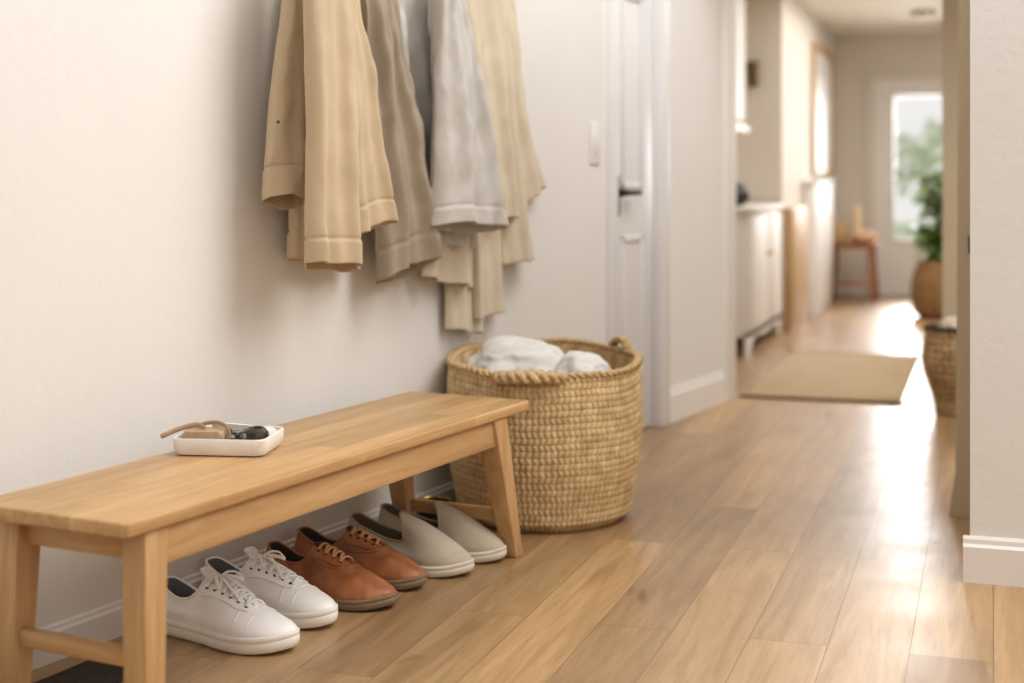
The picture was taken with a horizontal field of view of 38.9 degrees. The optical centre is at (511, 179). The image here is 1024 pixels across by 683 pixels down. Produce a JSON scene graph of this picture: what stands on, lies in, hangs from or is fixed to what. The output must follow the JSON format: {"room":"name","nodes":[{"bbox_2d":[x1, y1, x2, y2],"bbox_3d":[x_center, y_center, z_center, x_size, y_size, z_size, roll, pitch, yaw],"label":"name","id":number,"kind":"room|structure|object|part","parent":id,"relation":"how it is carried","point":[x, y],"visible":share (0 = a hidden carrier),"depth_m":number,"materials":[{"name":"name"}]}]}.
{"room":"home entryway","nodes":[
{"label":"home entryway","id":0,"kind":"room"},
{"bbox_2d":[0,0,722,628],"bbox_3d":[-1.381,-0.200,2.850,0.122,2.600,10.166,0,0,29],"label":"wall","id":1,"kind":"structure","parent":0,"point":[149,288],"depth_m":3.80,"materials":[{"name":"white paint"}]},
{"bbox_2d":[32,482,456,669],"bbox_3d":[-1.679,1.059,2.159,0.016,0.082,8.667,0,0,29],"label":"baseboard","id":2,"kind":"structure","parent":1,"relation":"attached to","point":[104,623],"depth_m":3.47,"materials":[{"name":"white paint"}]},
{"bbox_2d":[590,122,599,163],"bbox_3d":[0.338,-0.149,5.871,0.013,0.170,0.090,0,0,28],"label":"light switch","id":3,"kind":"object","parent":1,"relation":"attached to","point":[594,126],"visible":1,"depth_m":5.86,"materials":[{"name":"white paint"}]},
{"bbox_2d":[605,0,669,427],"bbox_3d":[0.529,0.030,6.259,0.098,2.140,0.646,0,0,29],"label":"door","id":4,"kind":"structure","parent":1,"relation":"in","point":[637,32],"depth_m":6.33,"materials":[{"name":"white paint"}]},
{"bbox_3d":[0.444,0.070,6.120,0.005,0.170,0.044,0,0,29],"label":"handle plate","id":5,"kind":"part","parent":4,"relation":"part of","materials":[{"name":"white metal"}]},
{"bbox_3d":[0.494,0.055,6.155,0.060,0.052,0.161,0,0,29],"label":"handle","id":6,"kind":"part","parent":4,"relation":"part of","materials":[{"name":"black metal"}]},
{"bbox_3d":[0.504,0.071,6.265,0.048,2.042,0.457,0,0,29],"label":"panel","id":7,"kind":"part","parent":4,"relation":"part of","materials":[{"name":"white paint"}]},
{"bbox_2d":[670,371,725,423],"bbox_3d":[0.875,1.022,6.855,0.017,0.155,0.732,0,0,29],"label":"baseboard","id":8,"kind":"structure","parent":1,"relation":"attached to","point":[693,397],"depth_m":6.84,"materials":[{"name":"white paint"}]},
{"bbox_2d":[723,0,735,401],"bbox_3d":[1.029,-0.200,7.268,0.152,2.600,0.140,0,0,29],"label":"trim","id":9,"kind":"structure","parent":1,"relation":"attached to","point":[729,6],"depth_m":7.20,"materials":[{"name":"white paint"}]},
{"bbox_3d":[-0.307,-0.750,4.562,0.130,0.100,1.700,0,0,29],"label":"peg rail","id":10,"kind":"object","parent":1,"relation":"attached to","visible":0},
{"bbox_2d":[262,0,398,271],"bbox_3d":[-0.487,-0.223,4.027,0.272,0.954,0.505,0,0,29],"label":"coat","id":11,"kind":"object","parent":10,"relation":"hanging from","point":[326,163],"visible":1,"depth_m":3.88,"materials":[{"name":"fabric"}]},
{"bbox_2d":[360,0,440,283],"bbox_3d":[-0.349,-0.194,4.434,0.155,1.012,0.421,0,0,31],"label":"coat","id":12,"kind":"object","parent":10,"relation":"hanging from","point":[402,248],"visible":0.6,"depth_m":4.35,"materials":[{"name":"beige fabric"}]},
{"bbox_2d":[398,0,508,247],"bbox_3d":[-0.193,-0.236,4.641,0.207,0.927,0.490,0,0,25],"label":"coat","id":13,"kind":"object","parent":10,"relation":"hanging from","point":[438,40],"visible":0.79,"depth_m":4.54,"materials":[{"name":"white fabric"}]},
{"bbox_2d":[421,0,545,333],"bbox_3d":[-0.065,-0.088,4.989,0.120,1.229,0.892,0,0,29],"label":"coat","id":14,"kind":"object","parent":10,"relation":"hanging from","point":[472,279],"visible":0.62,"depth_m":4.97,"materials":[{"name":"beige fabric"}]},
{"bbox_3d":[-0.199,-0.166,4.749,0.076,1.068,0.343,0,0,29],"label":"hem panel","id":15,"kind":"part","parent":14,"relation":"part of","materials":[{"name":"beige fabric"}]},
{"bbox_3d":[-0.164,-0.087,4.875,0.059,1.226,0.212,0,0,29],"label":"hem panel","id":16,"kind":"part","parent":14,"relation":"part of","materials":[{"name":"beige fabric"}]},
{"bbox_3d":[-0.090,-0.114,4.979,0.076,1.177,0.304,0,0,29],"label":"hem panel","id":17,"kind":"part","parent":14,"relation":"part of","materials":[{"name":"beige fabric"}]},
{"bbox_2d":[31,294,1023,682],"bbox_3d":[1.788,1.125,5.423,9.000,0.050,17.420,0,0,18],"label":"floor","id":18,"kind":"structure","parent":0,"point":[761,540],"depth_m":3.97,"materials":[{"name":"brown wood"}]},
{"bbox_2d":[34,660,123,682],"bbox_3d":[-1.038,1.097,2.988,0.160,0.006,0.700,0,0,27],"label":"floor mat","id":19,"kind":"object","parent":18,"relation":"on","point":[89,671],"visible":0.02,"depth_m":3.21,"materials":[{"name":"fabric"}]},
{"bbox_2d":[166,566,299,654],"bbox_3d":[-0.689,1.018,3.470,0.421,0.165,0.149,0,0,31],"label":"sneaker","id":20,"kind":"object","parent":18,"relation":"on","point":[221,614],"visible":0.93,"depth_m":3.42,"materials":[{"name":"white leather"}]},
{"bbox_2d":[0,391,528,682],"bbox_3d":[-0.521,0.875,3.604,0.414,0.450,1.735,0,0,27],"label":"bench","id":21,"kind":"object","parent":18,"relation":"on","point":[150,513],"visible":0.94,"depth_m":3.11,"materials":[{"name":"brown wood"}]},
{"bbox_3d":[-1.021,0.890,2.989,0.072,0.420,0.079,0,0,27],"label":"leg","id":22,"kind":"part","parent":21,"relation":"part of","materials":[{"name":"brown wood"}]},
{"bbox_3d":[-0.717,0.890,2.836,0.072,0.420,0.079,0,0,27],"label":"leg","id":23,"kind":"part","parent":21,"relation":"part of","materials":[{"name":"brown wood"}]},
{"bbox_2d":[173,425,283,455],"bbox_3d":[-0.681,0.629,3.497,0.228,0.042,0.196,0,0,6],"label":"tray","id":24,"kind":"object","parent":21,"relation":"on","point":[208,447],"visible":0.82,"depth_m":3.40,"materials":[{"name":"white ceramic"}]},
{"bbox_2d":[160,420,230,438],"bbox_3d":[-0.757,0.608,3.471,0.175,0.059,0.071,0,0,3],"label":"pouch","id":25,"kind":"object","parent":24,"relation":"in","point":[195,430],"visible":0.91,"depth_m":3.47,"materials":[{"name":"beige leather"}]},
{"bbox_2d":[230,428,250,439],"bbox_3d":[-0.647,0.611,3.466,0.071,0.042,0.084,0,0,-16],"label":"bunch","id":26,"kind":"object","parent":24,"relation":"in","point":[242,433],"visible":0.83,"depth_m":3.46,"materials":[{"name":"silver metal"}]},
{"bbox_2d":[246,426,268,439],"bbox_3d":[-0.612,0.615,3.486,0.048,0.044,0.064,0,0,-22],"label":"key fob","id":27,"kind":"object","parent":24,"relation":"in","point":[256,432],"visible":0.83,"depth_m":3.46,"materials":[{"name":"black leather"}]},
{"bbox_2d":[265,427,276,435],"bbox_3d":[-0.599,0.621,3.528,0.034,0.033,0.068,0,0,22],"label":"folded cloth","id":28,"kind":"object","parent":24,"relation":"in","point":[271,430],"visible":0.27,"depth_m":3.53,"materials":[{"name":"white fabric"}]},
{"bbox_3d":[-0.333,0.890,4.339,0.071,0.420,0.177,0,0,27],"label":"leg","id":29,"kind":"part","parent":21,"relation":"part of","materials":[{"name":"brown wood"}]},
{"bbox_3d":[-0.038,0.890,4.190,0.071,0.420,0.177,0,0,27],"label":"leg","id":30,"kind":"part","parent":21,"relation":"part of","materials":[{"name":"brown wood"}]},
{"bbox_2d":[201,546,337,628],"bbox_3d":[-0.613,1.018,3.665,0.421,0.165,0.149,0,0,29],"label":"sneaker","id":31,"kind":"object","parent":18,"relation":"on","point":[278,586],"visible":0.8,"depth_m":3.60,"materials":[{"name":"white leather"}]},
{"bbox_2d":[266,541,397,610],"bbox_3d":[-0.486,1.026,3.808,0.421,0.147,0.149,0,0,30],"label":"shoe","id":32,"kind":"object","parent":18,"relation":"on","point":[352,586],"visible":0.77,"depth_m":3.74,"materials":[{"name":"brown leather"}]},
{"bbox_2d":[294,526,426,589],"bbox_3d":[-0.418,1.026,3.990,0.421,0.147,0.149,0,0,25],"label":"shoe","id":33,"kind":"object","parent":18,"relation":"on","point":[369,551],"visible":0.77,"depth_m":3.93,"materials":[{"name":"brown leather"}]},
{"bbox_2d":[348,511,473,577],"bbox_3d":[-0.298,1.021,4.119,0.421,0.157,0.149,0,0,30],"label":"shoe","id":34,"kind":"object","parent":18,"relation":"on","point":[436,553],"visible":0.73,"depth_m":4.05,"materials":[{"name":"beige fabric"}]},
{"bbox_2d":[377,500,506,562],"bbox_3d":[-0.208,1.022,4.263,0.421,0.157,0.149,0,0,22],"label":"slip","id":35,"kind":"object","parent":18,"relation":"on","point":[483,545],"visible":0.64,"depth_m":4.20,"materials":[{"name":"beige fabric"}]},
{"bbox_2d":[416,496,451,520],"bbox_3d":[-0.244,1.048,4.514,0.115,0.103,0.115,0,0,18],"label":"shoe","id":36,"kind":"object","parent":35,"relation":"part of","point":[432,516],"visible":0.23,"depth_m":4.52,"materials":[{"name":"brown leather"}]},
{"bbox_2d":[446,336,642,532],"bbox_3d":[0.106,0.814,4.767,0.649,0.572,0.648,0,0,-31],"label":"woven basket","id":37,"kind":"object","parent":18,"relation":"on","point":[576,449],"visible":0.8,"depth_m":4.49,"materials":[{"name":"beige wicker"}]},
{"bbox_2d":[464,336,563,371],"bbox_3d":[0.012,0.619,4.810,0.367,0.206,0.295,0,0,1],"label":"crumpled cloth","id":38,"kind":"object","parent":37,"relation":"in","point":[500,353],"visible":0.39,"depth_m":4.72,"materials":[{"name":"white fabric"}]},
{"bbox_3d":[0.048,0.607,4.447,0.231,0.057,0.109,0,0,18],"label":"handle","id":39,"kind":"part","parent":37,"relation":"part of","materials":[{"name":"beige wicker"}]},
{"bbox_2d":[554,351,610,372],"bbox_3d":[0.230,0.627,4.674,0.210,0.149,0.208,0,0,30],"label":"crumpled cloth","id":40,"kind":"object","parent":37,"relation":"in","point":[573,361],"visible":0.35,"depth_m":4.62,"materials":[{"name":"white fabric"}]},
{"bbox_3d":[0.368,0.560,4.927,0.034,0.064,0.125,0,0,-31],"label":"handle","id":41,"kind":"part","parent":37,"relation":"part of","materials":[{"name":"beige wicker"}]},
{"bbox_2d":[736,204,784,356],"bbox_3d":[1.508,0.635,9.716,0.469,0.930,1.460,0,0,18],"label":"sideboard","id":42,"kind":"object","parent":18,"relation":"on","point":[758,226],"visible":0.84,"depth_m":9.25,"materials":[{"name":"white paint"}]},
{"bbox_2d":[736,183,749,205],"bbox_3d":[1.470,0.095,9.571,0.200,0.150,0.200,0,0,18],"label":"vase","id":43,"kind":"object","parent":42,"relation":"on","point":[742,197],"visible":0.44,"depth_m":9.50,"materials":[{"name":"metal"}]},
{"bbox_3d":[1.589,0.585,9.329,0.017,0.710,0.675,0,0,18],"label":"door","id":44,"kind":"part","parent":42,"relation":"part of","materials":[{"name":"white paint"}]},
{"bbox_3d":[1.804,0.585,9.979,0.017,0.710,0.675,0,0,18],"label":"door","id":45,"kind":"part","parent":42,"relation":"part of","materials":[{"name":"white paint"}]},
{"bbox_2d":[784,205,807,332],"bbox_3d":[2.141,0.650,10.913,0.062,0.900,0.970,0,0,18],"label":"base cabinet","id":46,"kind":"object","parent":18,"relation":"on","point":[795,217],"visible":0.98,"depth_m":10.61,"materials":[{"name":"brown wood"}]},
{"bbox_3d":[2.165,0.635,10.905,0.012,0.810,0.930,0,0,18],"label":"door","id":47,"kind":"part","parent":46,"relation":"part of","materials":[{"name":"brown wood"}]},
{"bbox_2d":[804,180,833,316],"bbox_3d":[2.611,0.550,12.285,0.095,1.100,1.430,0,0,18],"label":"console","id":48,"kind":"object","parent":18,"relation":"on","point":[818,193],"visible":0.98,"depth_m":11.90,"materials":[{"name":"paint"}]},
{"bbox_3d":[2.537,0.545,11.957,0.010,0.950,0.660,0,0,18],"label":"door","id":49,"kind":"part","parent":48,"relation":"part of","materials":[{"name":"white paint"}]},
{"bbox_3d":[2.747,0.545,12.593,0.010,0.950,0.660,0,0,18],"label":"door","id":50,"kind":"part","parent":48,"relation":"part of","materials":[{"name":"white paint"}]},
{"bbox_2d":[740,351,920,404],"bbox_3d":[1.843,1.093,8.163,0.800,0.013,1.990,0,0,18],"label":"rug","id":51,"kind":"object","parent":18,"relation":"on","point":[802,375],"visible":1,"depth_m":7.99,"materials":[{"name":"fabric"}]},
{"bbox_2d":[832,242,879,301],"bbox_3d":[3.128,0.838,13.289,0.440,0.525,0.440,0,0,18],"label":"stool","id":52,"kind":"object","parent":18,"relation":"on","point":[871,247],"visible":0.76,"depth_m":13.13,"materials":[{"name":"brown wood"}]},
{"bbox_3d":[2.901,0.860,13.175,0.073,0.480,0.073,0,0,18],"label":"leg","id":53,"kind":"part","parent":52,"relation":"part of","materials":[{"name":"brown wood"}]},
{"bbox_3d":[3.013,0.860,13.516,0.073,0.480,0.073,0,0,18],"label":"leg","id":54,"kind":"part","parent":52,"relation":"part of","materials":[{"name":"brown wood"}]},
{"bbox_2d":[833,221,848,242],"bbox_3d":[2.987,0.475,13.293,0.200,0.200,0.200,0,0,18],"label":"pot","id":55,"kind":"object","parent":52,"relation":"on","point":[840,228],"visible":0.64,"depth_m":13.21,"materials":[{"name":"beige"}]},
{"bbox_2d":[833,281,870,286],"bbox_3d":[3.128,0.950,13.289,0.340,0.020,0.360,0,0,18],"label":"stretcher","id":56,"kind":"object","parent":52,"relation":"attached to","point":[835,283],"depth_m":13.17,"materials":[{"name":"brown wood"}]},
{"bbox_2d":[852,206,861,242],"bbox_3d":[3.176,0.407,13.357,0.090,0.335,0.090,0,0,18],"label":"pillar candle","id":57,"kind":"object","parent":52,"relation":"on","point":[856,210],"visible":0.84,"depth_m":13.32,"materials":[{"name":"beige wax"}]},
{"bbox_2d":[850,231,877,242],"bbox_3d":[3.204,0.518,13.204,0.253,0.114,0.206,0,0,18],"label":"folded cloth","id":58,"kind":"object","parent":52,"relation":"on","point":[864,236],"visible":1,"depth_m":13.13,"materials":[{"name":"beige fabric"}]},
{"bbox_3d":[3.242,0.860,13.062,0.073,0.480,0.073,0,0,18],"label":"leg","id":59,"kind":"part","parent":52,"relation":"part of","materials":[{"name":"brown wood"}]},
{"bbox_3d":[3.354,0.860,13.403,0.073,0.480,0.073,0,0,18],"label":"leg","id":60,"kind":"part","parent":52,"relation":"part of","materials":[{"name":"brown wood"}]},
{"bbox_2d":[908,172,941,319],"bbox_3d":[3.429,0.495,11.576,0.532,1.209,0.543,0,0,18],"label":"potted plant","id":61,"kind":"object","parent":18,"relation":"on","point":[926,283],"visible":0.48,"depth_m":11.47,"materials":[{"name":"green plant"}]},
{"bbox_3d":[3.420,0.870,11.561,0.470,0.460,0.472,0,0,18],"label":"pot","id":62,"kind":"part","parent":61,"relation":"part of","materials":[{"name":"brown wicker"}]},
{"bbox_2d":[921,323,956,416],"bbox_3d":[2.083,0.891,6.810,0.306,0.418,0.304,0,0,18],"label":"wicker basket","id":63,"kind":"object","parent":18,"relation":"on","point":[938,359],"visible":0.46,"depth_m":6.72,"materials":[{"name":"brown wicker"}]},
{"bbox_2d":[937,316,956,327],"bbox_3d":[2.084,0.699,6.810,0.176,0.126,0.173,0,0,-34],"label":"folded throw","id":64,"kind":"object","parent":63,"relation":"in","point":[948,322],"visible":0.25,"depth_m":6.76,"materials":[{"name":"beige fabric"}]},
{"bbox_2d":[736,0,835,332],"bbox_3d":[2.280,-0.140,12.315,0.540,2.480,3.820,0,0,18],"label":"wall","id":65,"kind":"structure","parent":0,"point":[774,160],"depth_m":10.49,"materials":[{"name":"beige paint"}]},
{"bbox_2d":[746,61,758,86],"bbox_3d":[1.732,-0.760,10.430,0.090,0.180,0.105,0,0,18],"label":"wall sconce","id":66,"kind":"object","parent":65,"relation":"attached to","point":[752,66],"visible":1,"depth_m":10.39,"materials":[{"name":"brown"}]},
{"bbox_2d":[812,41,834,175],"bbox_3d":[2.769,-0.600,12.880,0.035,1.120,1.560,0,0,18],"label":"framed picture","id":67,"kind":"object","parent":65,"relation":"attached to","point":[823,62],"visible":1,"depth_m":12.78,"materials":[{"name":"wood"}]},
{"bbox_2d":[796,0,941,37],"bbox_3d":[2.658,-1.420,10.138,7.700,0.080,7.920,0,0,18],"label":"ceiling","id":68,"kind":"structure","parent":0,"point":[841,18],"depth_m":12.24,"materials":[{"name":"paint"}]},
{"bbox_2d":[910,10,935,17],"bbox_3d":[3.357,-1.353,11.844,0.200,0.053,0.200,0,0,18],"label":"smoke detector","id":69,"kind":"object","parent":68,"relation":"attached to","point":[920,13],"visible":1,"depth_m":11.78,"materials":[{"name":"grey plastic"}]},
{"bbox_2d":[836,34,941,280],"bbox_3d":[5.012,-0.140,13.479,3.920,2.480,0.100,0,0,18],"label":"wall","id":70,"kind":"structure","parent":0,"point":[854,55],"depth_m":13.98,"materials":[{"name":"beige paint"}]},
{"bbox_2d":[836,280,863,293],"bbox_3d":[3.261,1.035,13.995,0.270,0.130,0.015,0,0,18],"label":"baseboard","id":71,"kind":"structure","parent":70,"relation":"attached to","point":[839,289],"depth_m":13.99,"materials":[{"name":"white paint"}]},
{"bbox_2d":[864,69,941,294],"bbox_3d":[3.958,0.025,13.797,1.180,2.150,0.085,0,0,18],"label":"door","id":72,"kind":"structure","parent":70,"relation":"in","point":[896,261],"depth_m":13.90,"materials":[{"name":"white paint"}]},
{"bbox_2d":[942,0,958,319],"bbox_3d":[3.527,-0.140,7.077,2.732,2.480,0.150,0,0,18],"label":"wall","id":73,"kind":"structure","parent":0,"point":[950,8],"depth_m":7.42,"materials":[{"name":"beige paint"}]},
{"bbox_2d":[970,0,1023,538],"bbox_3d":[2.638,-0.200,3.932,2.652,2.600,0.780,0,0,18],"label":"wall","id":74,"kind":"structure","parent":0,"point":[996,26],"depth_m":3.95,"materials":[{"name":"white paint"}]},
{"bbox_2d":[949,0,969,517],"bbox_3d":[1.563,-0.140,4.785,0.228,2.480,0.172,0,0,18],"label":"trim","id":75,"kind":"structure","parent":74,"relation":"attached to","point":[960,499],"depth_m":4.73,"materials":[{"name":"beige paint"}]},
{"bbox_2d":[963,535,1023,586],"bbox_3d":[2.504,1.038,3.556,2.670,0.125,0.018,0,0,18],"label":"baseboard","id":76,"kind":"structure","parent":74,"relation":"attached to","point":[986,560],"depth_m":3.94,"materials":[{"name":"white paint"}]},
{"bbox_3d":[0.980,-0.140,9.074,0.100,2.480,3.150,0,0,18],"label":"wall","id":77,"kind":"structure","parent":0,"visible":0},
{"bbox_2d":[736,0,749,132],"bbox_3d":[1.241,-0.850,9.225,0.300,1.060,1.540,0,0,18],"label":"upper cabinet","id":78,"kind":"object","parent":77,"relation":"attached to","point":[740,4],"visible":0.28,"depth_m":9.69,"materials":[{"name":"beige paint"}]},
{"bbox_3d":[1.468,-0.880,9.537,0.017,0.960,0.725,0,0,18],"label":"door","id":79,"kind":"part","parent":78,"relation":"part of","materials":[{"name":"white paint"}]},
{"bbox_2d":[736,123,749,132],"bbox_3d":[1.241,-0.345,9.225,0.300,0.050,1.540,0,0,18],"label":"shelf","id":80,"kind":"object","parent":78,"relation":"attached to","point":[740,128],"depth_m":9.66,"materials":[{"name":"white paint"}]},
{"label":"outside","id":81,"kind":"structure","parent":0,"visible":0},
{"bbox_2d":[895,223,940,238],"bbox_3d":[8.519,1.170,25.842,28.000,0.060,25.580,0,0,18],"label":"ground","id":82,"kind":"structure","parent":81,"point":[901,229],"depth_m":33.40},
{"bbox_2d":[895,117,941,207],"bbox_3d":[8.000,-0.116,25.759,3.163,2.520,3.287,0,0,18],"label":"tree","id":83,"kind":"object","parent":82,"relation":"on","point":[929,160],"visible":0.23,"depth_m":25.71,"materials":[{"name":"green plant"}]}
]}

